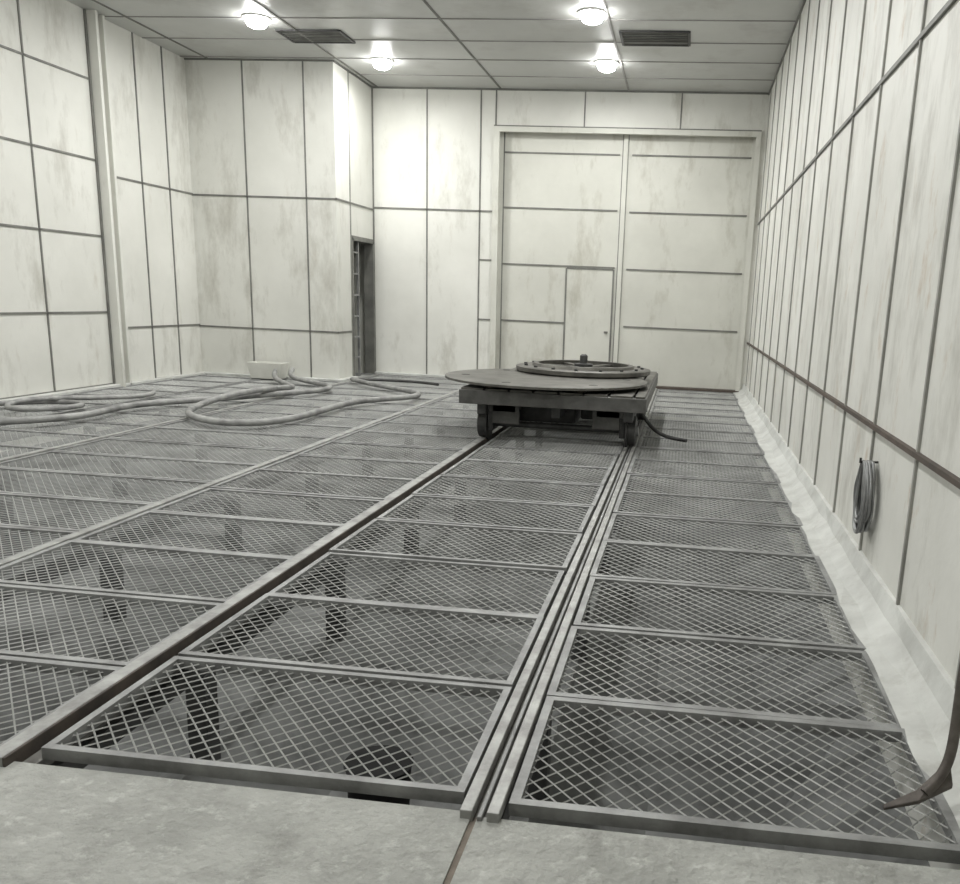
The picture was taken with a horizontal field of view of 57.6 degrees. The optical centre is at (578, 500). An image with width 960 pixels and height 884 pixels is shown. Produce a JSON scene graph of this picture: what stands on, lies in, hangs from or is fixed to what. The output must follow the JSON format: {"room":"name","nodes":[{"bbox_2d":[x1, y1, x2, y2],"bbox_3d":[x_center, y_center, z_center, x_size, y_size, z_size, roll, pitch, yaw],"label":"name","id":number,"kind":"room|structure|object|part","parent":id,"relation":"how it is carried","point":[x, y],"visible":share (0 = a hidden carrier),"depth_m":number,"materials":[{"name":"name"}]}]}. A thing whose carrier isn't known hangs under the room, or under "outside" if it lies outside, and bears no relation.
{"room":"workshop","nodes":[
{"label":"workshop","id":0,"kind":"room"},
{"bbox_2d":[0,0,202,451],"bbox_3d":[-7.730,-2.656,7.902,0.200,6.740,18.960,4,13,6],"label":"wall","id":1,"kind":"structure","parent":0,"point":[53,31],"depth_m":12.22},
{"bbox_2d":[0,0,199,399],"bbox_3d":[-7.711,-2.988,6.904,0.014,5.240,16.780,4,13,6],"label":"trim","id":2,"kind":"structure","parent":1,"relation":"attached to","point":[22,53],"depth_m":12.10,"materials":[{"name":"grey metal"}]},
{"bbox_2d":[0,371,204,400],"bbox_3d":[-7.496,-0.935,9.618,0.120,0.070,12.380,4,13,6],"label":"baseboard","id":3,"kind":"structure","parent":1,"relation":"attached to","point":[202,372],"depth_m":12.85,"materials":[{"name":"grey paint"}]},
{"bbox_2d":[83,9,131,386],"bbox_3d":[-6.896,-4.312,12.731,0.160,5.240,0.300,4,13,6],"label":"pipe","id":4,"kind":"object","parent":1,"relation":"attached to","point":[94,24],"depth_m":12.64,"materials":[{"name":"white metal"}]},
{"bbox_2d":[0,373,458,565],"bbox_3d":[-3.666,-0.851,10.013,2.196,0.048,14.030,4,13,6],"label":"support","id":5,"kind":"object","parent":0,"point":[205,486],"visible":0.34,"depth_m":7.69,"materials":[{"name":"metal"}]},
{"bbox_2d":[185,60,343,420],"bbox_3d":[-5.420,-4.230,15.078,2.580,6.740,0.150,4,13,6],"label":"wall block","id":6,"kind":"object","parent":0,"point":[273,94],"visible":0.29,"depth_m":14.84,"materials":[{"name":"white metal"}]},
{"bbox_2d":[184,58,373,376],"bbox_3d":[-5.288,-4.942,15.731,2.600,5.240,1.800,4,13,6],"label":"trim","id":7,"kind":"structure","parent":6,"relation":"attached to","point":[240,60],"depth_m":14.88,"materials":[{"name":"grey metal"}]},
{"bbox_2d":[351,237,375,375],"bbox_3d":[-4.103,-3.597,16.197,0.190,2.510,1.100,4,13,6],"label":"door frame","id":8,"kind":"structure","parent":6,"relation":"attached to","point":[369,284],"depth_m":16.53,"materials":[{"name":"metal"}]},
{"bbox_2d":[41,417,623,803],"bbox_3d":[-0.244,-0.627,9.632,1.482,0.062,13.972,4,13,6],"label":"floor","id":9,"kind":"structure","parent":0,"point":[192,658],"depth_m":4.02,"materials":[{"name":"metal"}]},
{"bbox_2d":[337,65,373,415],"bbox_3d":[-4.105,-4.344,15.805,0.150,6.740,1.630,4,13,6],"label":"wall block","id":10,"kind":"object","parent":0,"point":[360,109],"depth_m":15.37,"materials":[{"name":"white metal"}]},
{"bbox_2d":[353,242,364,372],"bbox_3d":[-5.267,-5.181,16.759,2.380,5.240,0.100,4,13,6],"label":"door","id":11,"kind":"structure","parent":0,"point":[361,254],"depth_m":16.90,"materials":[{"name":"grey metal"}]},
{"bbox_2d":[66,0,802,92],"bbox_3d":[-2.639,-5.520,6.706,10.170,0.200,19.160,4,13,6],"label":"ceiling","id":12,"kind":"structure","parent":0,"point":[780,10],"depth_m":12.57,"materials":[{"name":"white"}]},
{"bbox_2d":[242,13,270,28],"bbox_3d":[-4.497,-6.676,12.074,0.380,0.140,0.380,4,13,6],"label":"ceiling lamp","id":13,"kind":"object","parent":12,"relation":"attached to","point":[253,20],"depth_m":11.98,"materials":[{"name":"white glass"}]},
{"bbox_2d":[275,29,355,43],"bbox_3d":[-3.894,-6.888,12.827,0.990,0.020,0.640,4,13,6],"label":"ceiling vent","id":14,"kind":"object","parent":12,"relation":"attached to","point":[318,36],"depth_m":12.80,"materials":[{"name":"grey metal"}]},
{"bbox_2d":[370,57,393,69],"bbox_3d":[-3.191,-7.078,14.038,0.380,0.140,0.380,4,13,6],"label":"ceiling lamp","id":15,"kind":"object","parent":12,"relation":"attached to","point":[381,63],"depth_m":13.93,"materials":[{"name":"white glass"}]},
{"bbox_2d":[92,0,795,90],"bbox_3d":[-2.656,-5.395,6.633,9.770,0.012,18.560,4,13,6],"label":"trim","id":16,"kind":"structure","parent":12,"relation":"attached to","point":[608,19],"depth_m":12.79,"materials":[{"name":"grey metal"}]},
{"bbox_2d":[578,7,606,24],"bbox_3d":[0.176,-6.286,11.258,0.380,0.140,0.380,4,13,6],"label":"ceiling lamp","id":17,"kind":"object","parent":12,"relation":"attached to","point":[589,15],"depth_m":11.15,"materials":[{"name":"white glass"}]},
{"bbox_2d":[595,59,618,72],"bbox_3d":[0.441,-6.817,13.584,0.380,0.140,0.380,4,13,6],"label":"ceiling lamp","id":18,"kind":"object","parent":12,"relation":"attached to","point":[604,65],"depth_m":13.48,"materials":[{"name":"white glass"}]},
{"bbox_2d":[619,30,690,46],"bbox_3d":[1.087,-6.533,12.222,0.990,0.020,0.690,4,13,6],"label":"ceiling vent","id":19,"kind":"object","parent":12,"relation":"attached to","point":[637,37],"depth_m":12.18,"materials":[{"name":"grey metal"}]},
{"bbox_2d":[0,406,930,866],"bbox_3d":[-2.638,-0.028,10.106,9.770,1.050,14.200,4,13,6],"label":"floor","id":20,"kind":"structure","parent":0,"point":[614,797],"depth_m":5.82,"materials":[{"name":"concrete"}]},
{"bbox_2d":[0,382,655,819],"bbox_3d":[-2.825,-0.431,10.058,6.905,0.560,14.160,4,13,6],"label":"beams","id":21,"kind":"structure","parent":20,"relation":"attached to","point":[540,795],"depth_m":5.59,"materials":[{"name":"metal"}]},
{"bbox_2d":[0,426,514,766],"bbox_3d":[-1.055,-0.630,9.705,0.125,0.135,14.080,4,13,6],"label":"rail","id":22,"kind":"object","parent":21,"relation":"on","point":[26,746],"visible":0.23,"depth_m":3.91,"materials":[{"name":"metal"}]},
{"bbox_2d":[459,367,686,446],"bbox_3d":[0.151,-1.238,11.015,2.493,0.615,3.600,4,13,6],"label":"cart","id":23,"kind":"object","parent":22,"relation":"on","point":[612,411],"visible":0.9,"depth_m":9.46,"materials":[{"name":"metal"}]},
{"bbox_2d":[445,369,647,392],"bbox_3d":[-0.376,-1.427,10.212,2.380,0.073,2.380,4,13,6],"label":"plate","id":24,"kind":"object","parent":23,"relation":"on","point":[491,378],"visible":0.85,"depth_m":9.71,"materials":[{"name":"grey metal"}]},
{"bbox_2d":[516,354,650,377],"bbox_3d":[0.064,-1.762,11.062,1.720,0.225,1.720,4,13,6],"label":"ring","id":25,"kind":"object","parent":24,"relation":"on","point":[582,368],"visible":1,"depth_m":10.57,"materials":[{"name":"metal"}]},
{"bbox_3d":[-0.198,-1.085,10.216,1.100,0.260,0.600,4,13,6],"label":"drive motor","id":26,"kind":"part","parent":23,"relation":"part of","materials":[{"name":"metal"}]},
{"bbox_3d":[-0.073,-1.403,11.006,2.030,0.270,3.600,4,13,6],"label":"frame","id":27,"kind":"part","parent":23,"relation":"part of","materials":[{"name":"metal"}]},
{"bbox_2d":[460,388,656,822],"bbox_3d":[0.554,-0.522,9.525,0.126,0.120,14.080,4,13,6],"label":"rail","id":28,"kind":"object","parent":21,"relation":"on","point":[489,792],"visible":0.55,"depth_m":3.67,"materials":[{"name":"metal"}]},
{"bbox_2d":[343,745,413,804],"bbox_3d":[-0.935,1.409,4.057,0.320,0.400,0.320,4,13,6],"label":"drum","id":29,"kind":"object","parent":20,"relation":"on","point":[398,774],"visible":0.3,"depth_m":3.98,"materials":[{"name":"black metal"}]},
{"bbox_2d":[0,373,959,883],"bbox_3d":[-2.887,-0.175,7.777,9.770,0.272,18.417,4,13,6],"label":"floor","id":30,"kind":"structure","parent":0,"point":[59,825],"depth_m":2.82,"materials":[{"name":"metal"}]},
{"bbox_2d":[0,389,155,411],"bbox_3d":[-6.263,-1.280,10.887,0.902,0.116,2.627,10,15,29],"label":"air hose","id":31,"kind":"object","parent":30,"relation":"on","point":[69,402],"visible":1,"depth_m":10.61,"materials":[{"name":"rubber"}]},
{"bbox_2d":[0,367,331,424],"bbox_3d":[-5.219,-1.436,11.620,1.656,0.190,7.030,6,14,15],"label":"hose","id":32,"kind":"object","parent":30,"relation":"on","point":[325,387],"visible":0.94,"depth_m":10.96,"materials":[{"name":"rubber"}]},
{"bbox_2d":[246,361,288,378],"bbox_3d":[-5.427,-2.284,15.124,0.620,0.270,0.340,4,13,6],"label":"plastic tub","id":33,"kind":"object","parent":30,"relation":"on","point":[257,369],"visible":0.97,"depth_m":14.99,"materials":[{"name":"white plastic"}]},
{"bbox_2d":[185,369,420,425],"bbox_3d":[-3.645,-1.532,12.368,2.652,0.170,5.462,1,13,-6],"label":"hose","id":34,"kind":"object","parent":30,"relation":"on","point":[412,394],"visible":1,"depth_m":11.41,"materials":[{"name":"rubber"}]},
{"bbox_2d":[359,378,438,385],"bbox_3d":[-3.148,-2.095,15.173,1.530,0.050,0.254,5,13,10],"label":"hose","id":35,"kind":"object","parent":30,"relation":"on","point":[367,379],"visible":0.91,"depth_m":15.23,"materials":[{"name":"rubber"}]},
{"bbox_2d":[363,88,768,423],"bbox_3d":[-0.444,-4.318,16.368,7.390,6.740,0.350,4,13,6],"label":"wall","id":36,"kind":"structure","parent":0,"point":[399,115],"depth_m":16.11,"materials":[{"name":"white metal"}]},
{"bbox_2d":[205,371,444,381],"bbox_3d":[-4.176,-2.298,16.076,4.962,0.070,1.590,-5,15,-29],"label":"baseboard","id":37,"kind":"structure","parent":36,"relation":"attached to","point":[376,372],"depth_m":15.46,"materials":[{"name":"grey paint"}]},
{"bbox_2d":[496,132,629,368],"bbox_3d":[-0.360,-4.527,16.331,2.415,4.530,0.150,4,13,6],"label":"leaf","id":38,"kind":"object","parent":36,"relation":"attached to","point":[559,193],"depth_m":16.17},
{"bbox_2d":[562,267,614,361],"bbox_3d":[0.172,-3.373,16.461,0.920,2.050,0.075,4,13,6],"label":"door","id":39,"kind":"structure","parent":38,"relation":"attached to","point":[588,303],"depth_m":16.42,"materials":[{"name":"white metal"}]},
{"bbox_3d":[0.780,-4.448,16.204,0.115,4.530,0.150,4,13,6],"label":"meeting stile","id":40,"kind":"part","parent":38,"relation":"part of","materials":[{"name":"white metal"}]},
{"bbox_2d":[371,86,768,373],"bbox_3d":[-0.344,-4.805,16.053,7.190,5.240,0.020,4,13,6],"label":"trim","id":41,"kind":"structure","parent":36,"relation":"attached to","point":[382,87],"depth_m":15.93,"materials":[{"name":"grey metal"}]},
{"bbox_2d":[489,125,761,390],"bbox_3d":[0.746,-4.425,15.986,4.800,4.622,0.050,4,13,6],"label":"trim","id":42,"kind":"structure","parent":36,"relation":"attached to","point":[497,128],"depth_m":15.67,"materials":[{"name":"white metal"}]},
{"bbox_2d":[618,135,755,389],"bbox_3d":[1.973,-4.368,16.080,2.320,4.530,0.130,4,13,6],"label":"leaf","id":43,"kind":"object","parent":36,"relation":"attached to","point":[688,201],"visible":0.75,"depth_m":16.01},
{"bbox_2d":[656,386,738,392],"bbox_3d":[0.669,-2.233,16.645,4.800,0.050,0.360,4,13,6],"label":"sill","id":44,"kind":"structure","parent":36,"relation":"attached to","point":[657,387],"depth_m":16.32,"materials":[{"name":"grey metal"}]},
{"bbox_2d":[508,389,959,863],"bbox_3d":[1.342,-0.497,9.461,1.442,0.056,13.971,4,13,6],"label":"floor","id":45,"kind":"structure","parent":0,"point":[557,700],"depth_m":4.03,"materials":[{"name":"metal"}]},
{"bbox_2d":[742,0,959,869],"bbox_3d":[2.155,-1.976,6.800,0.200,6.740,18.960,4,13,6],"label":"wall","id":46,"kind":"structure","parent":0,"point":[930,593],"depth_m":5.34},
{"bbox_2d":[734,384,959,827],"bbox_3d":[2.134,-0.546,9.391,0.220,0.180,14.180,4,13,6],"label":"plastic sheeting","id":47,"kind":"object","parent":46,"relation":"attached to","point":[919,690],"depth_m":4.34,"materials":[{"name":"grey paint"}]},
{"bbox_2d":[745,0,959,688],"bbox_3d":[2.067,-2.597,6.669,0.030,5.080,18.560,4,13,6],"label":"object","id":48,"kind":"structure","parent":46,"relation":"attached to","point":[944,473],"depth_m":6.21,"materials":[{"name":"grey metal"}]},
{"bbox_2d":[883,662,959,809],"bbox_3d":[1.245,0.347,2.730,0.491,1.317,0.112,-6,15,-31],"label":"hook","id":49,"kind":"object","parent":46,"relation":"attached to","point":[940,782],"visible":1,"depth_m":2.79,"materials":[{"name":"grey metal"}]},
{"bbox_3d":[1.105,0.927,2.789,0.234,0.149,0.055,-1,14,-15],"label":"blade","id":50,"kind":"part","parent":49,"relation":"part of","materials":[{"name":"metal"}]},
{"bbox_3d":[1.681,-0.231,5.004,0.106,0.031,0.012,4,13,6],"label":"wall hook","id":51,"kind":"object","parent":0,"visible":0},
{"bbox_2d":[852,460,875,533],"bbox_3d":[1.666,-0.018,5.041,0.076,0.436,0.332,4,13,6],"label":"coil","id":52,"kind":"object","parent":51,"relation":"hanging from","point":[865,482],"visible":1,"depth_m":4.96,"materials":[{"name":"grey rubber"}]}
]}

